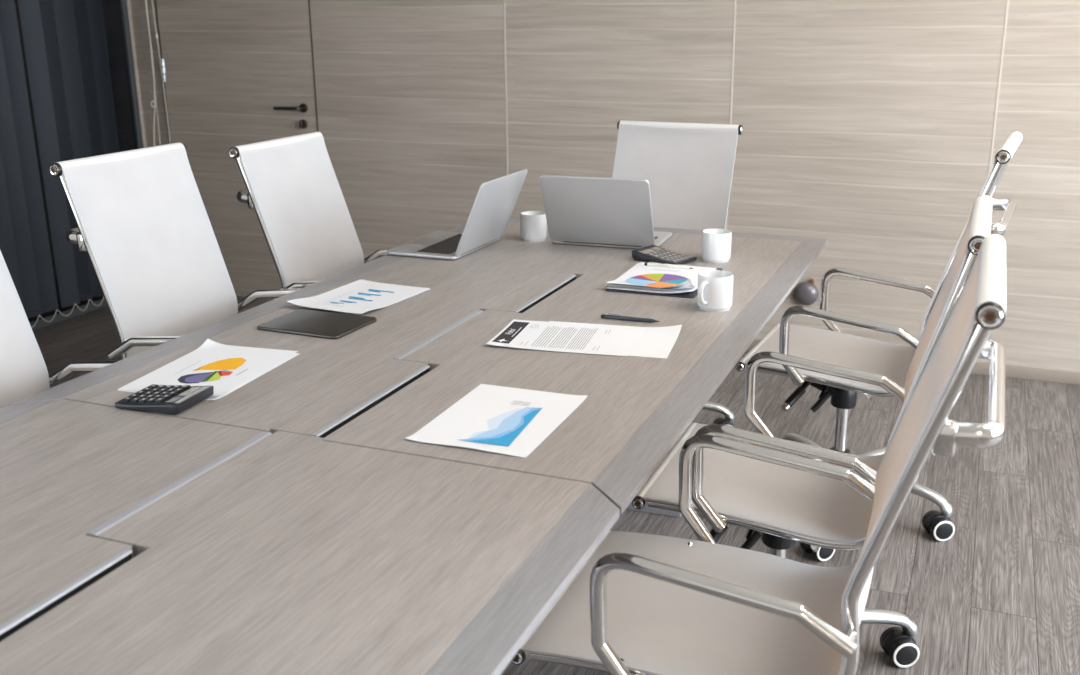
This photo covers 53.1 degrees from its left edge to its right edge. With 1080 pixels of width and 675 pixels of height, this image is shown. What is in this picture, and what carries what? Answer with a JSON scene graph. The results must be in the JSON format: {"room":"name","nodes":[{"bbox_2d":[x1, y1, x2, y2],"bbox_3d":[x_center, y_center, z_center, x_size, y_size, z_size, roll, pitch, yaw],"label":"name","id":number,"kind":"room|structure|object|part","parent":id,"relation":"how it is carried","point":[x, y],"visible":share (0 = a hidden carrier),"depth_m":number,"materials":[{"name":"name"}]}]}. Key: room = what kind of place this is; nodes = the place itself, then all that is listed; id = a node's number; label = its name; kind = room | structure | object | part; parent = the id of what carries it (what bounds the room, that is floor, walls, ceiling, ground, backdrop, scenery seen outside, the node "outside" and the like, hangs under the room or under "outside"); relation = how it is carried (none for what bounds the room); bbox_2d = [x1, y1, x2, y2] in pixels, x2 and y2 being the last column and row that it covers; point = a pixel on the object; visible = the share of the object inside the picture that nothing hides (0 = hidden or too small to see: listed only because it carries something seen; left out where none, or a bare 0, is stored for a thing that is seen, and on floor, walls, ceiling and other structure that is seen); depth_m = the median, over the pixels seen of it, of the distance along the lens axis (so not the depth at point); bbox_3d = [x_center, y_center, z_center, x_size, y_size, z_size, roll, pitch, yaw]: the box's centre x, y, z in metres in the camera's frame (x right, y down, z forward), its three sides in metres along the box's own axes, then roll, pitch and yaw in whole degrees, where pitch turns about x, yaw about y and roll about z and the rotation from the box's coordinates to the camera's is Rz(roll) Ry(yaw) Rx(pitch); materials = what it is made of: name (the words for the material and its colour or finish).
{"room":"office","nodes":[
{"label":"office","id":0,"kind":"room"},
{"bbox_2d":[33,296,1079,674],"bbox_3d":[-0.370,1.167,1.169,7.410,0.100,8.356,6,18,22],"label":"floor","id":1,"kind":"structure","parent":0,"point":[1000,596],"depth_m":3.04,"materials":[{"name":"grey wood"}]},
{"bbox_2d":[0,250,117,407],"bbox_3d":[-1.034,0.272,2.155,0.745,1.062,0.687,6,18,22],"label":"office chair","id":2,"kind":"object","parent":1,"relation":"on","point":[23,369],"visible":0.11,"depth_m":2.38,"materials":[{"name":"white leather"}]},
{"bbox_3d":[-1.245,0.012,2.220,0.142,0.573,0.435,6,18,22],"label":"backrest","id":3,"kind":"part","parent":2,"relation":"part of","materials":[{"name":"white leather"}]},
{"bbox_3d":[-0.948,0.162,2.400,0.378,0.250,0.046,6,18,22],"label":"armrest","id":4,"kind":"part","parent":2,"relation":"part of","materials":[{"name":"silver metal"}]},
{"bbox_2d":[49,142,300,359],"bbox_3d":[-0.777,0.085,2.750,0.745,1.073,0.687,6,18,22],"label":"office chair","id":5,"kind":"object","parent":1,"relation":"on","point":[144,227],"visible":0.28,"depth_m":2.78,"materials":[{"name":"white leather"}]},
{"bbox_3d":[-0.876,-0.070,2.564,0.594,0.623,0.015,6,18,22],"label":"rail","id":6,"kind":"part","parent":5,"relation":"part of","materials":[{"name":"silver metal"}]},
{"bbox_3d":[-0.868,0.103,2.585,0.378,0.256,0.046,6,18,22],"label":"armrest","id":7,"kind":"part","parent":5,"relation":"part of","materials":[{"name":"silver metal"}]},
{"bbox_3d":[-0.988,-0.175,2.815,0.142,0.584,0.435,6,18,22],"label":"backrest","id":8,"kind":"part","parent":5,"relation":"part of","materials":[{"name":"white leather"}]},
{"bbox_3d":[-0.691,-0.023,2.997,0.378,0.256,0.046,6,18,22],"label":"armrest","id":9,"kind":"part","parent":5,"relation":"part of","materials":[{"name":"silver metal"}]},
{"bbox_2d":[229,132,391,298],"bbox_3d":[-0.514,-0.069,3.313,0.745,1.039,0.687,6,18,22],"label":"office chair","id":10,"kind":"object","parent":1,"relation":"on","point":[294,191],"visible":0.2,"depth_m":3.34,"materials":[{"name":"white leather"}]},
{"bbox_3d":[-0.613,-0.224,3.127,0.594,0.590,0.015,6,18,22],"label":"rail","id":11,"kind":"part","parent":10,"relation":"part of","materials":[{"name":"silver metal"}]},
{"bbox_3d":[-0.606,-0.063,3.145,0.378,0.246,0.046,6,18,22],"label":"armrest","id":12,"kind":"part","parent":10,"relation":"part of","materials":[{"name":"silver metal"}]},
{"bbox_3d":[-0.725,-0.330,3.378,0.142,0.551,0.435,6,18,22],"label":"backrest","id":13,"kind":"part","parent":10,"relation":"part of","materials":[{"name":"white leather"}]},
{"bbox_3d":[-0.428,-0.188,3.557,0.378,0.246,0.046,6,18,22],"label":"armrest","id":14,"kind":"part","parent":10,"relation":"part of","materials":[{"name":"silver metal"}]},
{"bbox_2d":[0,218,827,674],"bbox_3d":[-0.392,0.516,1.877,1.152,0.740,3.862,6,18,22],"label":"conference table","id":15,"kind":"object","parent":1,"relation":"on","point":[288,521],"visible":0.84,"depth_m":1.59,"materials":[{"name":"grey wood"}]},
{"bbox_2d":[115,384,213,414],"bbox_3d":[-0.669,0.105,1.927,0.135,0.022,0.106,5,18,18],"label":"calculator","id":16,"kind":"object","parent":15,"relation":"on","point":[163,399],"visible":1,"depth_m":1.90,"materials":[{"name":"black plastic"}]},
{"bbox_2d":[117,353,298,399],"bbox_3d":[-0.636,0.064,2.099,0.210,0.003,0.297,5,18,18],"label":"sheet","id":17,"kind":"object","parent":15,"relation":"on","point":[294,354],"visible":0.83,"depth_m":2.05,"materials":[{"name":"white paper"}]},
{"bbox_2d":[119,339,297,396],"bbox_3d":[-0.639,0.056,2.106,0.210,0.012,0.297,4,17,16],"label":"sheet","id":18,"kind":"object","parent":17,"relation":"on","point":[223,367],"visible":0.91,"depth_m":2.11,"materials":[{"name":"white paper"}]},
{"bbox_2d":[257,309,376,338],"bbox_3d":[-0.496,-0.032,2.407,0.214,0.008,0.166,7,18,23],"label":"tablet","id":19,"kind":"object","parent":15,"relation":"on","point":[305,322],"visible":1,"depth_m":2.39,"materials":[{"name":"black glass"}]},
{"bbox_2d":[287,279,429,313],"bbox_3d":[-0.435,-0.104,2.623,0.210,0.016,0.297,7,18,25],"label":"chart sheet","id":20,"kind":"object","parent":15,"relation":"on","point":[360,296],"visible":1,"depth_m":2.63,"materials":[{"name":"white paper"}]},
{"bbox_2d":[387,169,527,259],"bbox_3d":[-0.239,-0.369,3.151,0.316,0.221,0.322,6,18,22],"label":"laptop","id":21,"kind":"object","parent":15,"relation":"on","point":[495,200],"visible":1,"depth_m":3.10,"materials":[{"name":"silver metal"}]},
{"bbox_3d":[-0.136,-0.363,3.109,0.007,0.226,0.322,29,25,13],"label":"lid","id":22,"kind":"part","parent":21,"relation":"part of","materials":[{"name":"silver metal"}]},
{"bbox_2d":[406,384,587,457],"bbox_3d":[-0.066,0.135,1.841,0.210,0.005,0.297,6,18,21],"label":"chart sheet","id":23,"kind":"object","parent":15,"relation":"on","point":[491,418],"visible":1,"depth_m":1.83,"materials":[{"name":"white paper"}]},
{"bbox_2d":[520,211,546,241],"bbox_3d":[-0.015,-0.340,3.288,0.081,0.082,0.098,10,20,32],"label":"mug","id":24,"kind":"object","parent":15,"relation":"on","point":[533,224],"visible":0.99,"depth_m":3.25,"materials":[{"name":"white ceramic"}]},
{"bbox_2d":[540,175,671,248],"bbox_3d":[0.203,-0.388,3.200,0.322,0.219,0.320,5,18,19],"label":"laptop","id":25,"kind":"object","parent":15,"relation":"on","point":[589,211],"visible":0.94,"depth_m":3.10,"materials":[{"name":"silver metal"}]},
{"bbox_2d":[549,321,681,358],"bbox_3d":[0.137,-0.003,2.281,0.297,0.012,0.210,4,17,15],"label":"sheet","id":26,"kind":"object","parent":15,"relation":"on","point":[654,342],"visible":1,"depth_m":2.26,"materials":[{"name":"white paper"}]},
{"bbox_2d":[486,319,643,355],"bbox_3d":[0.058,-0.004,2.292,0.297,0.007,0.210,4,17,14],"label":"sheet","id":27,"kind":"object","parent":26,"relation":"on","point":[525,334],"visible":1,"depth_m":2.29,"materials":[{"name":"white paper"}]},
{"bbox_2d":[601,313,659,322],"bbox_3d":[0.201,-0.043,2.412,0.138,0.012,0.011,6,18,20],"label":"pen","id":28,"kind":"object","parent":15,"relation":"on","point":[612,316],"visible":1,"depth_m":2.41,"materials":[{"name":"grey plastic"}]},
{"bbox_3d":[0.145,0.144,3.150,0.580,0.712,0.060,6,18,22],"label":"panel leg","id":29,"kind":"part","parent":15,"relation":"part of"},
{"bbox_2d":[605,262,721,297],"bbox_3d":[0.324,-0.152,2.779,0.226,0.008,0.325,6,18,21],"label":"clipboard","id":30,"kind":"object","parent":15,"relation":"on","point":[692,294],"visible":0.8,"depth_m":2.63,"materials":[{"name":"black plastic"},{"name":"paper"},{"name":"metal"}]},
{"bbox_2d":[607,286,697,292],"bbox_3d":[0.316,-0.155,2.763,0.210,0.012,0.297,6,18,21],"label":"sheet","id":31,"kind":"object","parent":30,"relation":"on","point":[609,287],"visible":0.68,"depth_m":2.65,"materials":[{"name":"white paper"}]},
{"bbox_2d":[606,263,694,289],"bbox_3d":[0.313,-0.166,2.768,0.210,0.026,0.297,6,18,20],"label":"sheet","id":32,"kind":"object","parent":31,"relation":"on","point":[609,284],"visible":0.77,"depth_m":2.66,"materials":[{"name":"white paper"}]},
{"bbox_2d":[606,262,715,287],"bbox_3d":[0.316,-0.173,2.762,0.210,0.039,0.298,6,18,21],"label":"sheet","id":33,"kind":"object","parent":32,"relation":"on","point":[640,274],"visible":0.94,"depth_m":2.77,"materials":[{"name":"white paper"}]},
{"bbox_2d":[644,262,692,268],"bbox_3d":[0.342,-0.191,2.870,0.138,0.012,0.011,7,18,25],"label":"pen","id":34,"kind":"object","parent":33,"relation":"on","point":[654,264],"visible":1,"depth_m":2.87,"materials":[{"name":"white plastic"}]},
{"bbox_2d":[632,245,696,264],"bbox_3d":[0.344,-0.227,2.992,0.149,0.027,0.106,14,22,39],"label":"calculator","id":35,"kind":"object","parent":15,"relation":"on","point":[652,253],"visible":0.99,"depth_m":2.98,"materials":[{"name":"black plastic"}]},
{"bbox_2d":[697,270,733,311],"bbox_3d":[0.404,-0.105,2.492,0.081,0.082,0.098,2,17,7],"label":"mug","id":36,"kind":"object","parent":15,"relation":"on","point":[715,287],"visible":1,"depth_m":2.47,"materials":[{"name":"white ceramic"}]},
{"bbox_3d":[0.371,-0.100,2.461,0.013,0.056,0.030,13,22,39],"label":"handle","id":37,"kind":"part","parent":36,"relation":"part of","materials":[{"name":"white ceramic"}]},
{"bbox_2d":[701,229,731,262],"bbox_3d":[0.493,-0.255,2.987,0.081,0.082,0.098,14,22,40],"label":"mug","id":38,"kind":"object","parent":15,"relation":"on","point":[716,243],"visible":1,"depth_m":2.95,"materials":[{"name":"white ceramic"}]},
{"bbox_2d":[612,121,742,426],"bbox_3d":[0.329,-0.172,3.637,0.706,1.032,0.735,8,19,25],"label":"office chair","id":39,"kind":"object","parent":1,"relation":"on","point":[688,168],"visible":0.21,"depth_m":3.73,"materials":[{"name":"white leather"}]},
{"bbox_3d":[0.448,-0.454,3.763,0.435,0.544,0.142,8,19,25],"label":"backrest","id":40,"kind":"part","parent":39,"relation":"part of","materials":[{"name":"white leather"}]},
{"bbox_3d":[0.511,0.243,3.689,0.306,0.071,0.046,2,17,7],"label":"leg","id":41,"kind":"part","parent":39,"relation":"part of","materials":[{"name":"silver metal"}]},
{"bbox_3d":[0.543,-0.346,3.506,0.015,0.583,0.594,8,19,25],"label":"rail","id":42,"kind":"part","parent":39,"relation":"part of","materials":[{"name":"silver metal"}]},
{"bbox_2d":[511,234,1005,674],"bbox_3d":[0.314,0.370,1.770,0.755,1.067,0.674,6,18,22],"label":"office chair","id":43,"kind":"object","parent":1,"relation":"on","point":[641,603],"visible":0.94,"depth_m":1.68,"materials":[{"name":"white leather"}]},
{"bbox_3d":[0.271,0.442,1.791,0.484,0.048,0.435,6,18,22],"label":"seat","id":44,"kind":"part","parent":43,"relation":"part of","materials":[{"name":"white leather"}]},
{"bbox_3d":[0.253,0.431,1.532,0.378,0.231,0.046,6,18,22],"label":"armrest","id":45,"kind":"part","parent":43,"relation":"part of","materials":[{"name":"silver metal"}]},
{"bbox_3d":[0.430,0.305,1.944,0.378,0.231,0.046,6,18,22],"label":"armrest","id":46,"kind":"part","parent":43,"relation":"part of","materials":[{"name":"silver metal"}]},
{"bbox_3d":[0.546,0.178,1.592,0.142,0.578,0.435,6,18,22],"label":"backrest","id":47,"kind":"part","parent":43,"relation":"part of","materials":[{"name":"white leather"}]},
{"bbox_2d":[632,195,991,667],"bbox_3d":[0.501,0.241,2.237,0.754,1.042,0.691,6,18,22],"label":"office chair","id":48,"kind":"object","parent":1,"relation":"on","point":[788,506],"visible":0.53,"depth_m":2.18,"materials":[{"name":"leather"},{"name":"chrome"},{"name":"black plastic"}]},
{"bbox_3d":[0.372,0.407,2.257,0.124,0.083,0.026,-14,21,-37],"label":"lever","id":49,"kind":"part","parent":48,"relation":"part of","materials":[{"name":"black plastic"}]},
{"bbox_3d":[0.444,0.414,2.232,0.046,0.072,0.101,12,21,36],"label":"tension knob","id":50,"kind":"part","parent":48,"relation":"part of","materials":[{"name":"black plastic"}]},
{"bbox_3d":[0.494,0.297,2.265,0.463,0.048,0.435,6,18,22],"label":"seat","id":51,"kind":"part","parent":48,"relation":"part of","materials":[{"name":"white leather"}]},
{"bbox_3d":[0.467,0.280,2.009,0.378,0.220,0.046,6,18,22],"label":"armrest","id":52,"kind":"part","parent":48,"relation":"part of","materials":[{"name":"silver metal"}]},
{"bbox_3d":[0.477,0.107,1.980,0.565,0.593,0.015,6,18,22],"label":"rail","id":53,"kind":"part","parent":48,"relation":"part of","materials":[{"name":"silver metal"}]},
{"bbox_3d":[0.644,0.154,2.421,0.378,0.220,0.046,6,18,22],"label":"armrest","id":54,"kind":"part","parent":48,"relation":"part of","materials":[{"name":"silver metal"}]},
{"bbox_3d":[0.690,0.633,2.386,0.306,0.071,0.046,-3,17,-7],"label":"leg","id":55,"kind":"part","parent":48,"relation":"part of","materials":[{"name":"silver metal"}]},
{"bbox_3d":[0.747,0.043,2.079,0.113,0.554,0.435,6,18,22],"label":"backrest","id":56,"kind":"part","parent":48,"relation":"part of","materials":[{"name":"white leather"}]},
{"bbox_2d":[736,131,1022,560],"bbox_3d":[0.870,-0.010,2.990,0.729,1.083,0.681,8,19,25],"label":"office chair","id":57,"kind":"object","parent":1,"relation":"on","point":[892,361],"visible":0.45,"depth_m":3.01,"materials":[{"name":"leather"},{"name":"chrome"},{"name":"black plastic"}]},
{"bbox_3d":[0.732,0.162,3.063,0.124,0.083,0.026,-12,20,-34],"label":"lever","id":58,"kind":"part","parent":57,"relation":"part of","materials":[{"name":"black plastic"}]},
{"bbox_3d":[0.824,0.349,3.327,0.046,0.071,0.306,-5,17,-15],"label":"leg","id":59,"kind":"part","parent":57,"relation":"part of","materials":[{"name":"silver metal"}]},
{"bbox_3d":[0.801,0.170,3.033,0.046,0.072,0.101,14,22,40],"label":"tension knob","id":60,"kind":"part","parent":57,"relation":"part of","materials":[{"name":"black plastic"}]},
{"bbox_3d":[0.857,0.054,3.063,0.463,0.048,0.435,8,19,25],"label":"seat","id":61,"kind":"part","parent":57,"relation":"part of","materials":[{"name":"white leather"}]},
{"bbox_3d":[0.812,0.036,2.809,0.378,0.220,0.046,8,19,25],"label":"armrest","id":62,"kind":"part","parent":57,"relation":"part of","materials":[{"name":"silver metal"}]},
{"bbox_3d":[1.023,0.368,3.256,0.306,0.071,0.046,-11,20,-32],"label":"leg","id":63,"kind":"part","parent":57,"relation":"part of","materials":[{"name":"silver metal"}]},
{"bbox_3d":[1.019,-0.086,3.208,0.378,0.220,0.046,8,19,25],"label":"armrest","id":64,"kind":"part","parent":57,"relation":"part of","materials":[{"name":"silver metal"}]},
{"bbox_3d":[0.837,-0.154,2.767,0.596,0.632,0.015,8,19,25],"label":"rail","id":65,"kind":"part","parent":57,"relation":"part of","materials":[{"name":"silver metal"}]},
{"bbox_3d":[1.014,0.429,3.052,0.306,0.071,0.046,12,21,37],"label":"leg","id":66,"kind":"part","parent":57,"relation":"part of","materials":[{"name":"silver metal"}]},
{"bbox_3d":[1.114,-0.213,2.848,0.144,0.594,0.435,8,19,25],"label":"backrest","id":67,"kind":"part","parent":57,"relation":"part of","materials":[{"name":"white leather"}]},
{"bbox_3d":[1.022,-0.263,3.123,0.596,0.632,0.015,8,19,25],"label":"rail","id":68,"kind":"part","parent":57,"relation":"part of","materials":[{"name":"silver metal"}]},
{"bbox_2d":[126,0,1079,371],"bbox_3d":[1.113,-1.255,4.233,7.410,2.750,0.141,6,18,22],"label":"wall","id":69,"kind":"structure","parent":0,"point":[868,125],"depth_m":4.46,"materials":[{"name":"laminate"}]},
{"bbox_2d":[155,0,318,143],"bbox_3d":[-1.497,-1.228,5.278,0.906,2.150,0.062,6,18,22],"label":"door","id":70,"kind":"structure","parent":69,"relation":"in","point":[303,107],"depth_m":5.18,"materials":[{"name":"wood veneer"},{"name":"metal"}]},
{"bbox_3d":[-1.198,-1.101,5.186,0.157,0.044,0.060,6,18,22],"label":"handle","id":71,"kind":"part","parent":70,"relation":"part of","materials":[{"name":"grey metal"}]},
{"bbox_2d":[503,0,507,174],"bbox_3d":[-0.154,-1.401,4.677,0.007,2.700,0.002,6,18,22],"label":"trim","id":72,"kind":"structure","parent":69,"relation":"attached to","point":[503,0],"depth_m":4.77,"materials":[{"name":"silver metal"}]},
{"bbox_2d":[726,0,735,229],"bbox_3d":[0.778,-1.300,4.306,0.007,2.700,0.002,6,18,22],"label":"trim","id":73,"kind":"structure","parent":69,"relation":"attached to","point":[735,0],"depth_m":4.37,"materials":[{"name":"silver metal"}]},
{"bbox_2d":[794,279,818,304],"bbox_3d":[1.104,-0.187,4.483,0.100,0.116,0.042,6,18,22],"label":"wall fixture","id":74,"kind":"object","parent":69,"relation":"attached to","point":[805,293],"visible":1,"depth_m":4.47,"materials":[{"name":"grey metal"}]},
{"bbox_2d":[747,339,1079,384],"bbox_3d":[1.665,0.113,4.350,5.800,0.050,0.009,6,18,22],"label":"baseboard","id":75,"kind":"structure","parent":69,"relation":"attached to","point":[1020,372],"depth_m":4.24,"materials":[{"name":"beige paint"}]},
{"bbox_2d":[988,0,1009,174],"bbox_3d":[1.705,-1.199,3.938,0.007,2.700,0.002,6,18,22],"label":"trim","id":76,"kind":"structure","parent":69,"relation":"attached to","point":[1007,9],"depth_m":4.01,"materials":[{"name":"silver metal"}]},
{"bbox_3d":[-4.266,-0.067,0.462,0.120,2.750,4.200,6,18,22],"label":"wall","id":77,"kind":"structure","parent":0,"visible":0},
{"bbox_2d":[14,0,142,330],"bbox_3d":[-2.755,-1.105,3.868,0.038,2.750,3.535,6,18,22],"label":"window","id":78,"kind":"structure","parent":77,"relation":"in","point":[115,13],"depth_m":5.39,"materials":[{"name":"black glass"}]},
{"bbox_2d":[0,0,170,327],"bbox_3d":[-2.617,-1.132,3.841,0.108,2.685,3.507,6,18,22],"label":"vertical blind","id":79,"kind":"object","parent":78,"relation":"attached to","point":[66,52],"visible":0.69,"depth_m":4.91,"materials":[{"name":"grey fabric"}]},
{"bbox_3d":[-2.636,0.177,4.066,0.004,0.048,3.088,6,18,22],"label":"chain","id":80,"kind":"part","parent":79,"relation":"part of","materials":[{"name":"beige plastic"}]},
{"bbox_3d":[-1.942,-1.700,5.257,0.009,2.125,0.073,6,18,22],"label":"pull cord","id":81,"kind":"part","parent":79,"relation":"part of","materials":[{"name":"beige plastic"}]},
{"bbox_3d":[-1.914,-1.683,5.332,0.016,2.200,0.036,6,18,22],"label":"control cord","id":82,"kind":"part","parent":79,"relation":"part of","materials":[{"name":"beige plastic"}]}
]}

